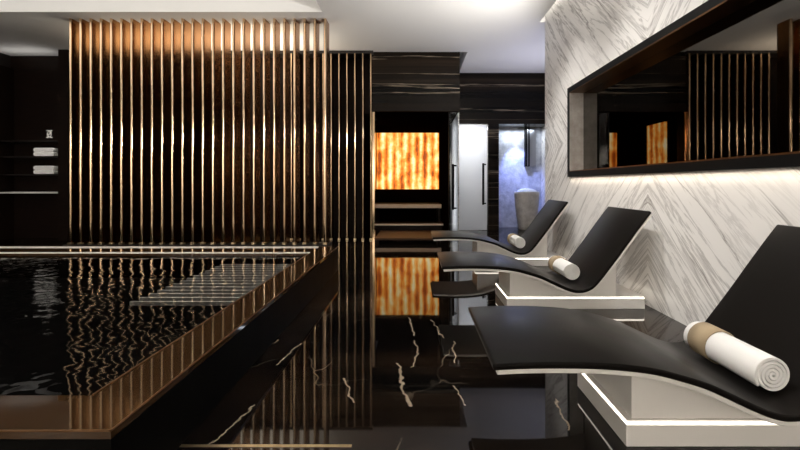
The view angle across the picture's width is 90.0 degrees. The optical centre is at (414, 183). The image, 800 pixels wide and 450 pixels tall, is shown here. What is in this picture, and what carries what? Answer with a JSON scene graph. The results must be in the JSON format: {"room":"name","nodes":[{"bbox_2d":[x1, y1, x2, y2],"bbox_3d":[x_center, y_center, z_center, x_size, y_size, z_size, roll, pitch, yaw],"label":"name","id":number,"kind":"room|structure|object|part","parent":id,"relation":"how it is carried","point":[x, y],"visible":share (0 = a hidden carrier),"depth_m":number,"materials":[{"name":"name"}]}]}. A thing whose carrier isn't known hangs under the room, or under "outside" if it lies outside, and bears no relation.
{"room":"spa","nodes":[
{"label":"spa","id":0,"kind":"room"},
{"bbox_2d":[0,53,10,67],"bbox_3d":[-8.775,-0.845,2.850,0.250,3.990,11.700,0,0,0],"label":"wall","id":1,"kind":"structure","parent":0,"point":[5,60],"depth_m":8.45,"materials":[{"name":"black"}]},
{"bbox_2d":[11,56,369,237],"bbox_3d":[-4.770,-0.795,8.655,7.760,3.890,0.190,0,0,0],"label":"wall","id":2,"kind":"structure","parent":0,"point":[17,62],"depth_m":8.56,"materials":[{"name":"brown wood"}]},
{"bbox_2d":[58,50,68,239],"bbox_3d":[-7.175,-0.795,8.355,0.190,3.890,0.410,0,0,0],"label":"trim","id":3,"kind":"structure","parent":2,"relation":"attached to","point":[63,55],"depth_m":8.15,"materials":[{"name":"brown wood"}]},
{"bbox_2d":[0,0,555,72],"bbox_3d":[-2.600,-3.095,3.950,12.200,0.710,13.900,0,0,0],"label":"ceiling","id":4,"kind":"structure","parent":0,"point":[490,36],"depth_m":6.74,"materials":[{"name":"white paint"}]},
{"bbox_2d":[0,227,799,449],"bbox_3d":[-2.350,1.238,4.500,13.100,0.225,15.400,0,0,0],"label":"floor","id":5,"kind":"structure","parent":0,"point":[389,353],"depth_m":2.38,"materials":[{"name":"black stone"}]},
{"bbox_2d":[0,65,57,239],"bbox_3d":[-7.935,-0.650,8.380,1.290,3.600,0.360,0,0,0],"label":"shelving unit","id":6,"kind":"object","parent":5,"relation":"on","point":[28,97],"visible":0.69,"depth_m":8.52,"materials":[{"name":"brown wood"}]},
{"bbox_2d":[0,140,57,142],"bbox_3d":[-7.930,-0.888,8.380,1.220,0.020,0.280,0,0,0],"label":"shelf","id":7,"kind":"object","parent":6,"relation":"attached to","point":[1,141],"depth_m":8.26,"materials":[{"name":"black wood"}]},
{"bbox_2d":[0,156,57,157],"bbox_3d":[-7.930,-0.563,8.380,1.220,0.020,0.280,0,0,0],"label":"shelf","id":8,"kind":"object","parent":6,"relation":"attached to","point":[0,156],"depth_m":8.24,"materials":[{"name":"black wood"}]},
{"bbox_2d":[0,174,57,174],"bbox_3d":[-7.930,-0.193,8.380,1.220,0.020,0.280,0,0,0],"label":"shelf","id":9,"kind":"object","parent":6,"relation":"attached to","point":[0,174],"depth_m":8.24,"materials":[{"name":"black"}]},
{"bbox_2d":[0,192,57,193],"bbox_3d":[-7.930,0.180,8.360,1.220,0.030,0.320,0,0,0],"label":"countertop","id":10,"kind":"structure","parent":6,"relation":"on","point":[0,192],"depth_m":8.20,"materials":[{"name":"white paint"}]},
{"bbox_2d":[33,152,57,155],"bbox_3d":[-7.655,-0.618,8.370,0.430,0.085,0.260,0,0,0],"label":"folded towel","id":11,"kind":"object","parent":6,"relation":"on","point":[34,153],"visible":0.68,"depth_m":8.24,"materials":[{"name":"white fabric"}]},
{"bbox_2d":[33,148,57,151],"bbox_3d":[-7.655,-0.703,8.370,0.430,0.085,0.260,0,0,0],"label":"folded towel","id":12,"kind":"object","parent":11,"relation":"on","point":[34,149],"visible":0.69,"depth_m":8.24,"materials":[{"name":"white fabric"}]},
{"bbox_2d":[33,170,57,173],"bbox_3d":[-7.655,-0.247,8.370,0.430,0.085,0.260,0,0,0],"label":"folded towel","id":13,"kind":"object","parent":6,"relation":"on","point":[34,171],"visible":0.66,"depth_m":8.24,"materials":[{"name":"white fabric"}]},
{"bbox_2d":[33,166,57,169],"bbox_3d":[-7.655,-0.333,8.370,0.430,0.085,0.260,0,0,0],"label":"folded towel","id":14,"kind":"object","parent":13,"relation":"on","point":[34,167],"visible":0.7,"depth_m":8.24,"materials":[{"name":"white fabric"}]},
{"bbox_2d":[46,130,52,137],"bbox_3d":[-7.770,-1.060,8.500,0.131,0.176,0.027,0,0,0],"label":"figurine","id":15,"kind":"object","parent":6,"relation":"attached to","point":[50,131],"visible":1,"depth_m":8.49,"materials":[{"name":"white ceramic"}]},
{"bbox_2d":[0,246,337,449],"bbox_3d":[-4.835,0.992,3.357,7.610,0.316,4.005,0,0,0],"label":"swimming pool","id":16,"kind":"object","parent":5,"relation":"on","point":[102,347],"visible":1,"depth_m":2.92,"materials":[{"name":"black stone"}]},
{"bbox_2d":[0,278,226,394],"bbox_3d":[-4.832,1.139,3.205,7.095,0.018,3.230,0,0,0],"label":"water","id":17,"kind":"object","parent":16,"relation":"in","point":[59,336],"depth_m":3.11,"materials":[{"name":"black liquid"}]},
{"bbox_2d":[62,18,331,246],"bbox_3d":[-3.605,-0.792,6.725,4.350,3.885,0.350,0,0,0],"label":"screen","id":18,"kind":"object","parent":5,"relation":"on","point":[135,87],"visible":1,"depth_m":6.67,"materials":[{"name":"brown"}]},
{"bbox_2d":[180,444,351,446],"bbox_3d":[-0.654,1.149,1.756,0.752,0.002,0.016,0,0,0],"label":"trim","id":19,"kind":"structure","parent":5,"relation":"on","point":[181,445],"depth_m":1.76,"materials":[{"name":"gold metal"}]},
{"bbox_2d":[201,51,373,239],"bbox_3d":[-4.000,-0.793,8.344,6.280,3.886,0.312,0,0,0],"label":"screen","id":20,"kind":"object","parent":5,"relation":"on","point":[332,54],"visible":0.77,"depth_m":8.21,"materials":[{"name":"brown metal"}]},
{"bbox_3d":[-4.000,-2.708,8.350,6.280,0.056,0.300,0,0,0],"label":"rail","id":21,"kind":"part","parent":20,"relation":"part of","materials":[{"name":"black"}]},
{"bbox_2d":[376,203,440,220],"bbox_3d":[-0.210,0.840,10.970,1.800,0.620,1.060,0,0,0],"label":"bench","id":22,"kind":"object","parent":5,"relation":"on","point":[437,206],"visible":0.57,"depth_m":10.44,"materials":[{"name":"brown wood"}]},
{"bbox_3d":[-1.060,0.860,11.010,0.060,0.580,0.980,0,0,0],"label":"leg","id":23,"kind":"part","parent":22,"relation":"part of","materials":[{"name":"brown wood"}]},
{"bbox_3d":[-0.210,0.550,10.938,1.800,0.040,0.915,0,0,0],"label":"seat","id":24,"kind":"part","parent":22,"relation":"part of","materials":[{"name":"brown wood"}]},
{"bbox_3d":[0.640,0.860,11.010,0.060,0.580,0.980,0,0,0],"label":"leg","id":25,"kind":"part","parent":22,"relation":"part of","materials":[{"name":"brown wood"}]},
{"bbox_2d":[376,221,442,230],"bbox_3d":[-0.210,1.058,10.045,1.800,0.185,0.670,0,0,0],"label":"bench","id":26,"kind":"object","parent":5,"relation":"on","point":[380,225],"visible":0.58,"depth_m":9.78,"materials":[{"name":"brown wood"}]},
{"bbox_3d":[-0.210,0.990,10.060,1.800,0.040,0.640,0,0,0],"label":"seat","id":27,"kind":"part","parent":26,"relation":"part of","materials":[{"name":"brown wood"}]},
{"bbox_2d":[430,200,568,265],"bbox_3d":[1.178,0.696,5.875,1.880,0.908,0.770,0,0,0],"label":"lounge chair","id":28,"kind":"object","parent":5,"relation":"on","point":[534,252],"visible":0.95,"depth_m":5.63,"materials":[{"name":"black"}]},
{"bbox_2d":[507,233,524,247],"bbox_3d":[1.505,0.847,5.965,0.176,0.176,0.470,0,0,0],"label":"rolled towel","id":29,"kind":"object","parent":28,"relation":"on","point":[513,239],"visible":1,"depth_m":5.77,"materials":[{"name":"beige fabric"}]},
{"bbox_2d":[514,188,539,229],"bbox_3d":[2.840,0.629,10.170,0.630,1.042,0.630,0,0,0],"label":"fountain","id":30,"kind":"object","parent":5,"relation":"on","point":[526,200],"visible":0.88,"depth_m":9.94,"materials":[{"name":"stone"}]},
{"bbox_2d":[437,206,651,308],"bbox_3d":[1.178,0.696,3.945,1.880,0.908,0.770,0,0,0],"label":"lounge chair","id":31,"kind":"object","parent":5,"relation":"on","point":[521,283],"visible":0.95,"depth_m":3.70,"materials":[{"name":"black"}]},
{"bbox_2d":[547,255,579,279],"bbox_3d":[1.505,0.847,4.065,0.176,0.176,0.470,0,0,0],"label":"rolled towel","id":32,"kind":"object","parent":31,"relation":"on","point":[561,266],"visible":1,"depth_m":3.90,"materials":[{"name":"beige fabric"}]},
{"bbox_2d":[468,225,799,446],"bbox_3d":[1.258,0.696,2.015,1.880,0.908,0.770,0,0,0],"label":"lounge chair","id":33,"kind":"object","parent":5,"relation":"on","point":[650,391],"visible":0.96,"depth_m":1.83,"materials":[{"name":"black leather"}]},
{"bbox_2d":[683,321,789,390],"bbox_3d":[1.585,0.847,2.005,0.176,0.176,0.470,0,0,0],"label":"rolled towel","id":34,"kind":"object","parent":33,"relation":"on","point":[717,345],"visible":1,"depth_m":1.89,"materials":[{"name":"white fabric"}]},
{"bbox_2d":[365,111,457,237],"bbox_3d":[-0.200,-0.225,10.025,2.200,2.750,3.450,0,0,0],"label":"lining","id":35,"kind":"object","parent":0,"point":[386,121],"visible":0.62,"depth_m":9.85,"materials":[{"name":"brown wood"}]},
{"bbox_2d":[377,133,438,188],"bbox_3d":[-0.210,-0.665,11.605,1.800,1.630,0.070,0,0,0],"label":"wall panel","id":36,"kind":"object","parent":35,"relation":"attached to","point":[404,160],"visible":1,"depth_m":11.57,"materials":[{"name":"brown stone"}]},
{"bbox_2d":[449,112,458,230],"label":"door","id":37,"kind":"structure","parent":35,"relation":"attached to","point":[453,165],"depth_m":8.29,"materials":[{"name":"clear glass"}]},
{"bbox_3d":[0.710,-0.170,8.310,0.020,2.640,0.040,0,0,0],"label":"frame","id":38,"kind":"part","parent":37,"relation":"part of","materials":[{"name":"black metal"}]},
{"bbox_3d":[0.809,0.060,8.257,0.105,0.940,0.052,0,0,-16],"label":"handle","id":39,"kind":"part","parent":37,"relation":"part of","materials":[{"name":"black metal"}]},
{"bbox_2d":[372,52,459,112],"bbox_3d":[0.020,-2.115,9.125,1.820,1.250,1.650,0,0,0],"label":"wall","id":40,"kind":"structure","parent":0,"point":[401,81],"depth_m":8.30,"materials":[{"name":"black stone"}]},
{"bbox_2d":[372,112,375,239],"bbox_3d":[-0.858,-0.170,8.385,0.045,2.640,0.230,0,0,0],"label":"trim","id":41,"kind":"structure","parent":40,"relation":"attached to","point":[373,113],"depth_m":8.27,"materials":[{"name":"brown metal"}]},
{"bbox_2d":[459,73,544,230],"bbox_3d":[2.215,-0.795,10.285,2.570,3.890,0.830,0,0,0],"label":"wall","id":42,"kind":"structure","parent":0,"point":[496,101],"depth_m":9.87,"materials":[{"name":"black stone"}]},
{"bbox_2d":[459,125,486,229],"bbox_3d":[1.410,-0.165,9.871,0.740,2.610,0.097,0,0,0],"label":"door","id":43,"kind":"structure","parent":42,"relation":"in","point":[472,138],"depth_m":9.90,"materials":[{"name":"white glass"}]},
{"bbox_3d":[1.704,0.000,9.857,0.105,1.020,0.052,0,0,-16],"label":"handle","id":44,"kind":"part","parent":43,"relation":"part of","materials":[{"name":"black metal"}]},
{"bbox_2d":[499,128,540,226],"bbox_3d":[2.785,-0.165,10.675,1.430,2.630,0.150,0,0,0],"label":"wall","id":45,"kind":"structure","parent":0,"point":[513,176],"depth_m":10.60,"materials":[{"name":"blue tile"}]},
{"bbox_2d":[524,128,535,166],"bbox_3d":[3.035,-0.965,10.537,0.290,1.010,0.116,0,0,0],"label":"chute","id":46,"kind":"object","parent":45,"relation":"attached to","point":[529,133],"visible":1,"depth_m":10.53,"materials":[{"name":"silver metal"}]},
{"bbox_3d":[3.095,-0.965,10.560,0.170,1.010,0.070,0,0,0],"label":"panel","id":47,"kind":"part","parent":46,"relation":"part of","materials":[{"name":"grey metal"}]},
{"bbox_2d":[541,127,544,208],"bbox_3d":[3.000,-0.795,8.675,1.000,3.890,4.150,0,0,0],"label":"wall","id":48,"kind":"structure","parent":0,"point":[543,128],"depth_m":10.51,"materials":[{"name":"white stone"}]},
{"bbox_2d":[545,0,799,325],"bbox_3d":[2.350,-1.000,1.885,0.300,4.300,9.770,0,0,0],"label":"wall","id":49,"kind":"structure","parent":0,"point":[704,228],"depth_m":3.64,"materials":[{"name":"white stone"}]},
{"bbox_2d":[567,0,799,176],"bbox_3d":[2.285,-0.730,3.300,0.230,1.260,4.800,0,0,0],"label":"wall mirror","id":50,"kind":"object","parent":49,"relation":"attached to","point":[717,87],"visible":1,"depth_m":3.26,"materials":[{"name":"black mirror"}]}
]}

